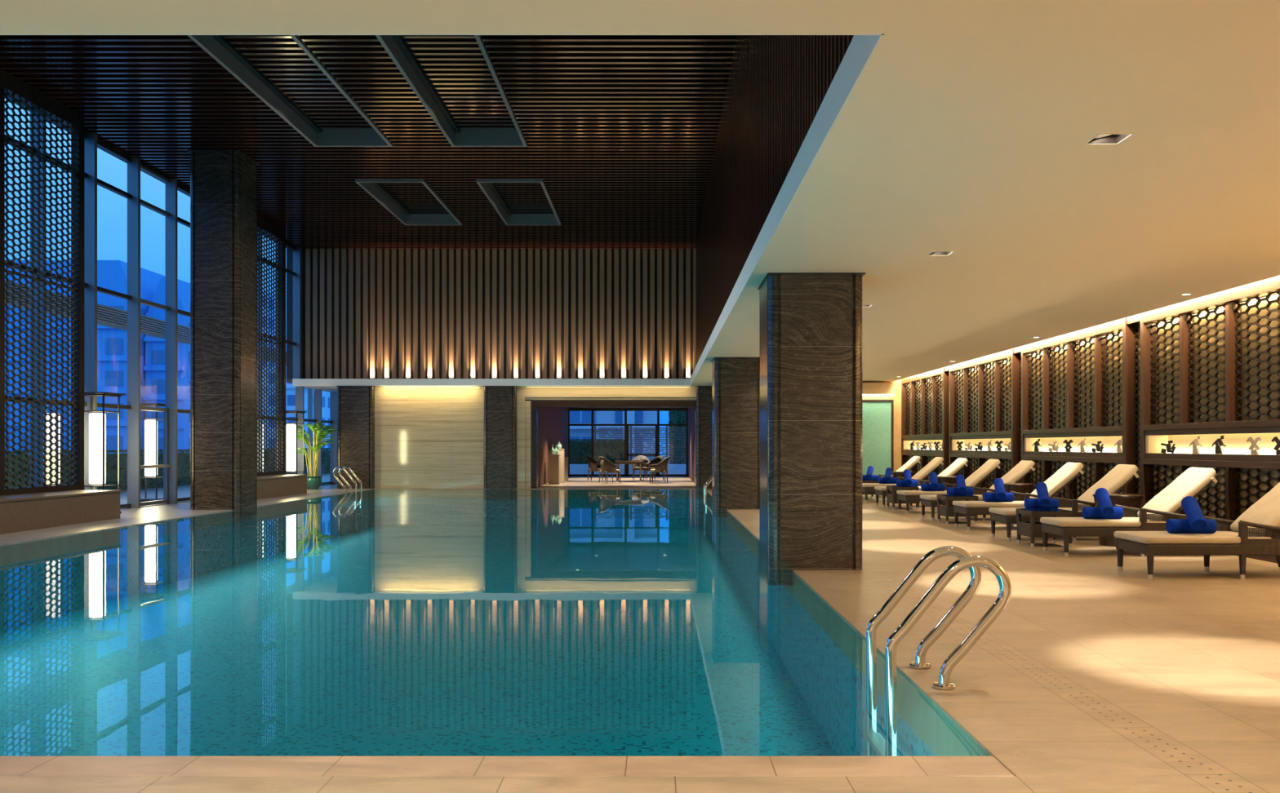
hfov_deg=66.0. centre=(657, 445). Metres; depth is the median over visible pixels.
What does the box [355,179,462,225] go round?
trim
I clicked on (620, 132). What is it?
ceiling slats
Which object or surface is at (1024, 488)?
table
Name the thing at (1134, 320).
strip
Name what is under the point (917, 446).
figurine
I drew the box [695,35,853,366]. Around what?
upper right wall slats
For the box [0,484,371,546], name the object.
pool deck
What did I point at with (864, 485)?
seat cushion
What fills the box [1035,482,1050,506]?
towel
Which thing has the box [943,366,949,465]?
strip
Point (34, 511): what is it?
ledge
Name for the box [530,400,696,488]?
trim
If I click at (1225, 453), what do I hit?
light
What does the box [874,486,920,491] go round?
seat cushion
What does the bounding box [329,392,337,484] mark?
window
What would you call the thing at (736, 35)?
ceiling
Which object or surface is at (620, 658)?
basin
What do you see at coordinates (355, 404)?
marble column
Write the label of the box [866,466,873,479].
towel
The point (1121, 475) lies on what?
backrest cushion
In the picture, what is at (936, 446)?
figurine
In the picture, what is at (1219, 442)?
figurine
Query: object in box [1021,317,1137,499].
bay
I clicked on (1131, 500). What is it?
table
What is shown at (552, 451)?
vase
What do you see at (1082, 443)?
figurine
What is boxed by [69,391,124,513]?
lantern
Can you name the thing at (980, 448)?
figurine
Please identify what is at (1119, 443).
figurine
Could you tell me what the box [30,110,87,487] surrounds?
window
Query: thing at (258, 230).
window
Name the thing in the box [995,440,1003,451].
figurine
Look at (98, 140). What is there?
trim
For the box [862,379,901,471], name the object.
wall
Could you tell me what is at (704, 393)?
marble column
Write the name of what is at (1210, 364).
bay
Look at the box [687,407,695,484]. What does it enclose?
wall
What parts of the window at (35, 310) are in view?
frame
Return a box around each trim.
[0,34,884,386]
[4,97,296,251]
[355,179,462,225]
[475,179,561,225]
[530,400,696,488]
[862,382,895,394]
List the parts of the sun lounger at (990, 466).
leg, leg, frame, frame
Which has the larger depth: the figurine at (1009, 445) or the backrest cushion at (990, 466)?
the figurine at (1009, 445)
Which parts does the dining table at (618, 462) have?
leg, leg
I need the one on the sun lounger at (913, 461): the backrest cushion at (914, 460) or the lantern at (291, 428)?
the backrest cushion at (914, 460)
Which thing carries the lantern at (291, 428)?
on the pool deck
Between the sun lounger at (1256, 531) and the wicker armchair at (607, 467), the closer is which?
the sun lounger at (1256, 531)
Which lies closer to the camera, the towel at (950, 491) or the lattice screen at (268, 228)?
the towel at (950, 491)
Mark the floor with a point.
(1192, 653)
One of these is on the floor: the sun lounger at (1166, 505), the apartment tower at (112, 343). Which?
the sun lounger at (1166, 505)
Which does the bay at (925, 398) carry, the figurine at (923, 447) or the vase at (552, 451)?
the figurine at (923, 447)
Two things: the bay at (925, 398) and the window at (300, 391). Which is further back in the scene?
the window at (300, 391)
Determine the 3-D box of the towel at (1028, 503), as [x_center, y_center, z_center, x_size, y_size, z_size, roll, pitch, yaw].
[4.970,0.750,12.770,0.410,0.137,0.137,0,0,-1]
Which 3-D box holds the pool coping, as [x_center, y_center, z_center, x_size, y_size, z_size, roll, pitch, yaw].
[-4.650,1.325,3.700,11.900,0.250,0.240,0,0,0]
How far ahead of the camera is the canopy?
25.19 m
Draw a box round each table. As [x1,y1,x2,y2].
[614,460,643,482]
[862,480,878,498]
[886,485,919,509]
[891,471,916,479]
[937,476,956,487]
[937,494,978,524]
[1000,483,1033,523]
[1015,508,1073,546]
[1092,493,1143,546]
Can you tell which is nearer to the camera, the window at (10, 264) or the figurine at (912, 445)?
the window at (10, 264)
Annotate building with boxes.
[143,277,190,453]
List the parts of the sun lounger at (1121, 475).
leg, leg, frame, arm rail, arm panel, arm rail, frame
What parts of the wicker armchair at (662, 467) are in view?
rail, seat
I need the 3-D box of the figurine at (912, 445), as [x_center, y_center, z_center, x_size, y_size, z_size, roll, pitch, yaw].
[6.448,-0.013,25.002,0.144,0.214,0.060,0,0,38]
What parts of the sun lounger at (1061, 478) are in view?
leg, leg, frame, arm rail, arm rail, arm panel, frame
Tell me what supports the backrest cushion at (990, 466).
on the sun lounger at (990, 466)
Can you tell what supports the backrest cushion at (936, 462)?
on the sun lounger at (936, 462)
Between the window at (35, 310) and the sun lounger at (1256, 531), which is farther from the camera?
the window at (35, 310)
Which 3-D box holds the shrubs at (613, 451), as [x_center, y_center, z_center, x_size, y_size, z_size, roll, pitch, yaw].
[-3.950,0.481,42.698,5.220,1.582,1.118,0,0,0]
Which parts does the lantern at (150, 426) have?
post, lamp shade, post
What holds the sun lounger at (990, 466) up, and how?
on the floor
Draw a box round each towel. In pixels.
[862,475,879,480]
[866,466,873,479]
[878,477,897,484]
[884,467,892,482]
[896,480,918,486]
[903,469,911,485]
[920,484,945,491]
[929,471,937,489]
[946,487,973,495]
[955,474,966,493]
[983,493,1013,502]
[993,478,1005,500]
[1024,498,1059,508]
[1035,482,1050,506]
[1081,506,1123,519]
[1094,488,1114,516]
[1165,519,1217,533]
[1181,496,1207,531]
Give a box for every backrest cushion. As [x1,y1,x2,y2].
[891,456,920,476]
[911,457,943,479]
[937,457,967,476]
[964,459,999,486]
[986,460,1034,491]
[1029,462,1083,498]
[1077,464,1137,508]
[1137,466,1216,521]
[1230,482,1279,537]
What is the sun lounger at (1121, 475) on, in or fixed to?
on the floor
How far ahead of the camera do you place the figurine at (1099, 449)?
14.43 m
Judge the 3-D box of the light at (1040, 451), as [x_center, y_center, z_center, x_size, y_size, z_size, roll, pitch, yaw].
[6.590,0.088,15.250,0.030,0.012,3.440,0,0,0]
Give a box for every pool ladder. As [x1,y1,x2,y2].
[333,466,362,493]
[703,475,711,496]
[864,546,1011,756]
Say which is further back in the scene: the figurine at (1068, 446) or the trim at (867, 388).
the trim at (867, 388)
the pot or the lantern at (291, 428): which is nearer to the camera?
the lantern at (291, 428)
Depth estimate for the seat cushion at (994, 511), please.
12.60 m
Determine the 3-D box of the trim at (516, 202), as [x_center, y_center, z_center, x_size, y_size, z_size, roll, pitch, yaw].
[-3.105,-5.725,22.645,1.390,0.410,4.050,0,0,0]
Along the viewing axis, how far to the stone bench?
23.36 m
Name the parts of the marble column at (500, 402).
cap trim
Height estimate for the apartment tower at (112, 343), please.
18.200 m
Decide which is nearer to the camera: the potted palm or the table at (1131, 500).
the table at (1131, 500)
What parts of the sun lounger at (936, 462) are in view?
leg, frame, frame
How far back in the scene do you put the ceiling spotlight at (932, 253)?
8.63 m
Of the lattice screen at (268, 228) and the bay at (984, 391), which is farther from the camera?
the lattice screen at (268, 228)
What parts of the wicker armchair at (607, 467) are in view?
seat, rail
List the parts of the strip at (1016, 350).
rail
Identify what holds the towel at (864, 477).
on the sun lounger at (913, 461)
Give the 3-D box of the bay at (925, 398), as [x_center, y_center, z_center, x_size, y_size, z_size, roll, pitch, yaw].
[6.485,-0.350,23.705,0.330,3.100,3.790,0,0,0]
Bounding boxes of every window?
[4,93,35,400]
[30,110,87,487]
[84,133,131,508]
[127,157,169,508]
[164,178,190,503]
[257,230,278,471]
[275,242,302,471]
[295,386,315,475]
[313,390,332,486]
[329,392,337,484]
[568,408,687,476]
[862,400,893,475]
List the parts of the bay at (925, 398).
post, lattice panel, lattice panel, lattice panel, rail, rail, rail, panel, panel, lattice panel, lattice panel, lattice panel, lattice panel, post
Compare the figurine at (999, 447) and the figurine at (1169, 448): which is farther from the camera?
the figurine at (999, 447)
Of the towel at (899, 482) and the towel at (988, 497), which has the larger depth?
the towel at (899, 482)
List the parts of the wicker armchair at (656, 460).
rail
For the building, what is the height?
17.000 m
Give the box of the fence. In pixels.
[594,426,685,462]
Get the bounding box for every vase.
[550,444,554,454]
[556,441,561,448]
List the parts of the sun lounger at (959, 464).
leg, leg, frame, frame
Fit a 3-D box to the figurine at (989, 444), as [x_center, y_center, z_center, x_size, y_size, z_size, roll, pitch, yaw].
[6.468,-0.013,19.201,0.144,0.214,0.060,0,0,38]
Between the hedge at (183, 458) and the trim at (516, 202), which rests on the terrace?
the hedge at (183, 458)
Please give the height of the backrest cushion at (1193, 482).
0.582 m
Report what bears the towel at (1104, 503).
on the towel at (1088, 513)
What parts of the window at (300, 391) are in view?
frame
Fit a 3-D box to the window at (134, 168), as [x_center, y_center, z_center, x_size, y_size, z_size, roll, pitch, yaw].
[-10.115,-2.175,19.725,0.230,6.750,1.470,0,0,0]
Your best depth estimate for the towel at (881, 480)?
21.23 m
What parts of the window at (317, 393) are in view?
frame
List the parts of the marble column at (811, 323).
cap trim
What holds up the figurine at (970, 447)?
on the bay at (984, 391)
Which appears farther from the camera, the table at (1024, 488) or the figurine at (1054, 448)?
the figurine at (1054, 448)
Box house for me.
[569,411,657,462]
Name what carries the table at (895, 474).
on the floor
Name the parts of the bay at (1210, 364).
post, lattice panel, lattice panel, lattice panel, lattice panel, rail, rail, rail, panel, panel, lattice panel, lattice panel, rail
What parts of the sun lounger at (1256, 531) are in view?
leg, leg, frame, leg, arm rail, leg, arm panel, arm rail, leg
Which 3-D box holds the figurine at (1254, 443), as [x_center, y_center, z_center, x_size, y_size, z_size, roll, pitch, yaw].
[6.470,-0.002,10.700,0.148,0.192,0.060,0,0,38]
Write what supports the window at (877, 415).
in the wall at (896, 397)
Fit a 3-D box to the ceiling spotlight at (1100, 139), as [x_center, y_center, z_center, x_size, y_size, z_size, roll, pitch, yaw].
[2.450,-1.740,5.360,0.194,0.149,0.194,0,0,0]
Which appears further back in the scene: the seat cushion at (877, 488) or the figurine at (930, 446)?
the figurine at (930, 446)
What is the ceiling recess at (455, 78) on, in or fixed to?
attached to the ceiling at (736, 35)
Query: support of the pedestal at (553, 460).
on the floor
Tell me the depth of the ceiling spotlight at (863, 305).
11.83 m
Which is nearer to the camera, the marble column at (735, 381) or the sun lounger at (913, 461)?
the marble column at (735, 381)
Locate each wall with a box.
[286,248,693,382]
[374,386,696,488]
[537,407,568,486]
[569,464,685,474]
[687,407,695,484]
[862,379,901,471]
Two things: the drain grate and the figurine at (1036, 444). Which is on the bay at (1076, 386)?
the figurine at (1036, 444)
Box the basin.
[0,560,936,756]
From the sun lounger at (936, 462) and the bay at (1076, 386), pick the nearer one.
the bay at (1076, 386)
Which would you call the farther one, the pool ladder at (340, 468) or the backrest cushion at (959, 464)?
the pool ladder at (340, 468)
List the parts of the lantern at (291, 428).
lamp shade, post, post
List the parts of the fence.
fence post, fence post, fence post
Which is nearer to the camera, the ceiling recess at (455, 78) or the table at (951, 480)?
the ceiling recess at (455, 78)
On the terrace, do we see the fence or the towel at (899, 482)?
the fence
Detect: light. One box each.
[862,394,894,395]
[1040,450,1116,452]
[1174,452,1275,454]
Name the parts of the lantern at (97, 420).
post, lamp shade, post, post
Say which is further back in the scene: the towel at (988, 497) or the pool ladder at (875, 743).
the towel at (988, 497)
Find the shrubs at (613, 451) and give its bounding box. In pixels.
[569,439,624,464]
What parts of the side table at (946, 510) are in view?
leg, leg, frame, leg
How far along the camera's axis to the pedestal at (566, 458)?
32.94 m
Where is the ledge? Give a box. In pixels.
[0,489,121,534]
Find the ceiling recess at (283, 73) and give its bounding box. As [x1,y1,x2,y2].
[186,35,392,146]
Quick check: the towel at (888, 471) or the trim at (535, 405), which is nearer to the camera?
the towel at (888, 471)
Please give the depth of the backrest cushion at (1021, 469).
16.00 m
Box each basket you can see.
[862,491,875,494]
[1017,521,1063,537]
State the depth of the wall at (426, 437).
27.62 m
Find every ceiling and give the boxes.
[0,0,1279,392]
[567,407,688,408]
[697,35,737,235]
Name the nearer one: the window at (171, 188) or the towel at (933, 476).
the towel at (933, 476)
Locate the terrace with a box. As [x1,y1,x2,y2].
[120,455,669,504]
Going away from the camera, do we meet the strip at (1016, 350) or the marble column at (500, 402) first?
the strip at (1016, 350)
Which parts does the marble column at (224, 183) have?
cap trim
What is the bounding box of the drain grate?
[857,562,1269,792]
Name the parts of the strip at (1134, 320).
rail, panel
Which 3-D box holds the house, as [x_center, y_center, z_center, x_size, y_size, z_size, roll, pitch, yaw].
[-7.500,-5.800,63.400,15.000,14.000,9.200,0,0,0]
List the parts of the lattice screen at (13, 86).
post, cross rail, cross rail, cross rail, sill, post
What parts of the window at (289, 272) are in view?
frame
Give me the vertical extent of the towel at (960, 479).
0.304 m
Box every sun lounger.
[862,457,945,502]
[874,457,969,506]
[878,456,921,497]
[896,459,1002,513]
[920,460,1036,520]
[952,462,1085,530]
[988,464,1141,541]
[1040,466,1226,556]
[1113,482,1279,579]
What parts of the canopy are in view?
canopy post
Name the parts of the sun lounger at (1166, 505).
leg, leg, arm rail, frame, arm rail, arm panel, frame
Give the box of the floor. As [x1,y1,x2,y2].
[0,476,1279,792]
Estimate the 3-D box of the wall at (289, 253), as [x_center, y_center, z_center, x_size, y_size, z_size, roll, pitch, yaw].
[-4.565,-3.770,27.930,11.870,3.960,0.100,0,0,0]
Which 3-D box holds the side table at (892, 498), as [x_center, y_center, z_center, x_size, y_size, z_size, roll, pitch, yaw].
[4.670,0.986,18.830,0.500,0.428,0.500,0,0,0]
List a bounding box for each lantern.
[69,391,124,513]
[140,403,164,501]
[275,410,306,475]
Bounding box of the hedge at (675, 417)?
[668,411,685,464]
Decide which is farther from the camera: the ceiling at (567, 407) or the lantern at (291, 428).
the ceiling at (567, 407)
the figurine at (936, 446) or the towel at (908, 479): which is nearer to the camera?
the towel at (908, 479)
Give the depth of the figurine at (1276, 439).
10.23 m
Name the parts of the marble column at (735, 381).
cap trim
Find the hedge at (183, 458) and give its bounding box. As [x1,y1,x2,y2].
[4,448,329,490]
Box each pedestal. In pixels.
[548,454,559,484]
[554,448,564,483]
[564,457,568,481]
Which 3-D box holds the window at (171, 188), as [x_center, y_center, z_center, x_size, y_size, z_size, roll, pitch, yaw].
[-10.115,-2.175,21.195,0.230,6.750,1.470,0,0,0]
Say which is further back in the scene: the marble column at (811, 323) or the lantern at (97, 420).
the lantern at (97, 420)
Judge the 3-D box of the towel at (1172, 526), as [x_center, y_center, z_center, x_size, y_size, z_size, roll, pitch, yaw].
[4.970,0.750,9.190,0.410,0.137,0.137,0,0,3]
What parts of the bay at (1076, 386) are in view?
post, lattice panel, lattice panel, lattice panel, lattice panel, rail, rail, rail, panel, panel, lattice panel, lattice panel, lattice panel, lattice panel, post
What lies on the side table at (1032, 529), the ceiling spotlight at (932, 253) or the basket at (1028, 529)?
the basket at (1028, 529)
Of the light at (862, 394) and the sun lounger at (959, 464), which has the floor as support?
the sun lounger at (959, 464)
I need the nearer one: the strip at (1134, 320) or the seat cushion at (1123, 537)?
the seat cushion at (1123, 537)
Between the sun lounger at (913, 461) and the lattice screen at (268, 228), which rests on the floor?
the sun lounger at (913, 461)
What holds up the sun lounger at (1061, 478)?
on the floor
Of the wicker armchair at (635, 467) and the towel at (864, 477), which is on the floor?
the wicker armchair at (635, 467)
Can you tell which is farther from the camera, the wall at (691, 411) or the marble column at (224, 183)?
the wall at (691, 411)
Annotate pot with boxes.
[306,475,321,489]
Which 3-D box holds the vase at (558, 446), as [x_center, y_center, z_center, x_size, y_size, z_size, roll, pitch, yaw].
[-3.200,-0.028,32.000,0.171,0.256,0.171,0,0,0]
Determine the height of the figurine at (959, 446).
0.192 m
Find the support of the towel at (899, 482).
on the sun lounger at (959, 464)
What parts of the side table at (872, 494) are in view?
frame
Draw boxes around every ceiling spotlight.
[862,304,873,307]
[926,251,955,256]
[1083,133,1135,145]
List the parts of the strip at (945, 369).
rail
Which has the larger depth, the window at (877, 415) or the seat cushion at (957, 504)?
the window at (877, 415)
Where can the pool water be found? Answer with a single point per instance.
(369, 526)
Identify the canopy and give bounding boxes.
[4,280,312,475]
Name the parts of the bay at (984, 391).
post, lattice panel, lattice panel, lattice panel, lattice panel, rail, rail, rail, panel, panel, lattice panel, lattice panel, lattice panel, lattice panel, post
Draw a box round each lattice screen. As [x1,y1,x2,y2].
[0,68,84,496]
[257,216,285,476]
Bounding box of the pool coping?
[0,756,1013,776]
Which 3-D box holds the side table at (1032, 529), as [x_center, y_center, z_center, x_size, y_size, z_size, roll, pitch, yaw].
[4.670,0.986,11.930,0.500,0.428,0.500,0,0,0]
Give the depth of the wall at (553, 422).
31.75 m
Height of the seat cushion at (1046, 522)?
0.068 m
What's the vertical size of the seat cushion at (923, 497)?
0.068 m
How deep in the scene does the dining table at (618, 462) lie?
32.20 m
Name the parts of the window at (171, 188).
frame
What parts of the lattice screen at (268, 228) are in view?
sill, post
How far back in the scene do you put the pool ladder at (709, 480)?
23.89 m
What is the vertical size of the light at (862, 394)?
0.023 m
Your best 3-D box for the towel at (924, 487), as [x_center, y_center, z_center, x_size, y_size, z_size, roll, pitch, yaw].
[4.970,0.750,17.810,0.410,0.137,0.137,0,0,2]
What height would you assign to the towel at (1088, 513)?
0.137 m
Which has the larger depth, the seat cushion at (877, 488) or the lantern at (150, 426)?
the lantern at (150, 426)
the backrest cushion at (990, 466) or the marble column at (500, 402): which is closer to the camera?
the backrest cushion at (990, 466)
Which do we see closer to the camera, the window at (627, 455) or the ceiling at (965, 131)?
the ceiling at (965, 131)
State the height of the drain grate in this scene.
0.250 m
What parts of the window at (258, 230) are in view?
frame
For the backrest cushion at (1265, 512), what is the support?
on the sun lounger at (1256, 531)
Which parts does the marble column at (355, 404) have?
cap trim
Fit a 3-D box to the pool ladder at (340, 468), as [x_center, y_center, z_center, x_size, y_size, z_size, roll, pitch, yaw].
[-8.133,1.371,25.874,0.636,1.658,0.564,0,0,0]
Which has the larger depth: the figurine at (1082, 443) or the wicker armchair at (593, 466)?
the wicker armchair at (593, 466)
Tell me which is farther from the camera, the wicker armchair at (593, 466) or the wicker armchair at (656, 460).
the wicker armchair at (656, 460)
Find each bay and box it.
[901,368,949,480]
[948,348,1020,488]
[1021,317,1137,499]
[1139,275,1279,563]
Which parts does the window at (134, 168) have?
frame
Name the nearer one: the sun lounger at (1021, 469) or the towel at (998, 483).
the towel at (998, 483)
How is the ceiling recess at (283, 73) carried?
attached to the ceiling at (736, 35)
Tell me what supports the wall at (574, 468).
on the terrace
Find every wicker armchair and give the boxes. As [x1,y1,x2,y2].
[586,456,605,482]
[598,457,622,484]
[630,455,648,480]
[641,455,663,480]
[648,456,669,484]
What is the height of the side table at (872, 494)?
0.428 m
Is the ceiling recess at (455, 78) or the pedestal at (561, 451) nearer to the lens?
the ceiling recess at (455, 78)
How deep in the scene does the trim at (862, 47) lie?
5.36 m
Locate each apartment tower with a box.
[4,260,164,454]
[262,290,273,367]
[262,367,329,451]
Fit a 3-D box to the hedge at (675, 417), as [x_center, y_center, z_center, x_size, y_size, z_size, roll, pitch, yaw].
[4.050,-1.097,48.047,7.101,4.805,1.299,0,0,0]
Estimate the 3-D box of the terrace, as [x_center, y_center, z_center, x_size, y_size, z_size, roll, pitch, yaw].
[-30.000,1.360,60.000,180.000,0.280,160.000,0,0,0]
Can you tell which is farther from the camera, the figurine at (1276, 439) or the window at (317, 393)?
the window at (317, 393)
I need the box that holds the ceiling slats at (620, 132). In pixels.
[0,35,736,248]
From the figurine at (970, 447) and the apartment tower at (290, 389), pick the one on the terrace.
the apartment tower at (290, 389)
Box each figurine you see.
[909,441,915,449]
[915,442,921,449]
[920,443,927,449]
[927,441,933,449]
[933,441,940,449]
[955,441,963,450]
[964,442,973,450]
[974,442,983,450]
[986,440,994,450]
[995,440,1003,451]
[1004,442,1010,451]
[1032,439,1041,451]
[1048,441,1059,452]
[1062,440,1073,452]
[1077,438,1088,452]
[1091,441,1104,452]
[1114,437,1122,453]
[1160,440,1176,453]
[1189,435,1203,453]
[1211,435,1226,453]
[1246,436,1262,454]
[1271,436,1279,455]
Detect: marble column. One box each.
[187,150,258,511]
[335,386,375,489]
[482,386,517,489]
[695,386,711,489]
[711,357,759,510]
[757,272,865,586]
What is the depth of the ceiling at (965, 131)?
5.53 m
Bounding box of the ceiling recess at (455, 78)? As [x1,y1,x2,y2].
[375,35,527,146]
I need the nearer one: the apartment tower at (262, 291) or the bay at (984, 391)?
the bay at (984, 391)
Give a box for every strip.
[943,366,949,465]
[1013,346,1021,483]
[1126,314,1140,494]
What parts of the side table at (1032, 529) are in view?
leg, leg, frame, leg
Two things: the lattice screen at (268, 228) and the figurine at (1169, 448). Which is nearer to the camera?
the figurine at (1169, 448)
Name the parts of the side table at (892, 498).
leg, leg, frame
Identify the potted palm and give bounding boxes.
[295,421,338,489]
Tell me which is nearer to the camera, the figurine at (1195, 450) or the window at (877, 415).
the figurine at (1195, 450)
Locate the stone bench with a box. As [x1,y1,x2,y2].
[257,475,307,499]
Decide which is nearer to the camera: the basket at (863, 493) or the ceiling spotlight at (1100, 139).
the ceiling spotlight at (1100, 139)
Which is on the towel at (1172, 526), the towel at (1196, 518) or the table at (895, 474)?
the towel at (1196, 518)
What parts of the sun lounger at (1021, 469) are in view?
leg, leg, frame, arm rail, arm panel, arm rail, frame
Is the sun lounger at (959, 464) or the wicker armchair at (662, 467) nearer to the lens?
the sun lounger at (959, 464)
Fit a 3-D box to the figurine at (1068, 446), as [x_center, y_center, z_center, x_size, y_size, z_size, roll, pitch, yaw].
[6.450,-0.002,15.500,0.148,0.192,0.060,0,0,38]
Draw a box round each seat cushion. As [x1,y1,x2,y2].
[862,483,896,487]
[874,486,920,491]
[896,490,946,495]
[920,494,982,501]
[952,501,1024,507]
[988,507,1082,515]
[1040,517,1166,527]
[1113,531,1271,544]
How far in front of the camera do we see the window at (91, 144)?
17.52 m
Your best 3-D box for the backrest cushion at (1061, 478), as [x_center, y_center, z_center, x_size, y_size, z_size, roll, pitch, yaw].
[5.788,0.533,14.360,0.635,0.582,0.570,0,0,0]
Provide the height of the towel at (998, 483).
0.304 m
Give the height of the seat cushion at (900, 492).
0.068 m

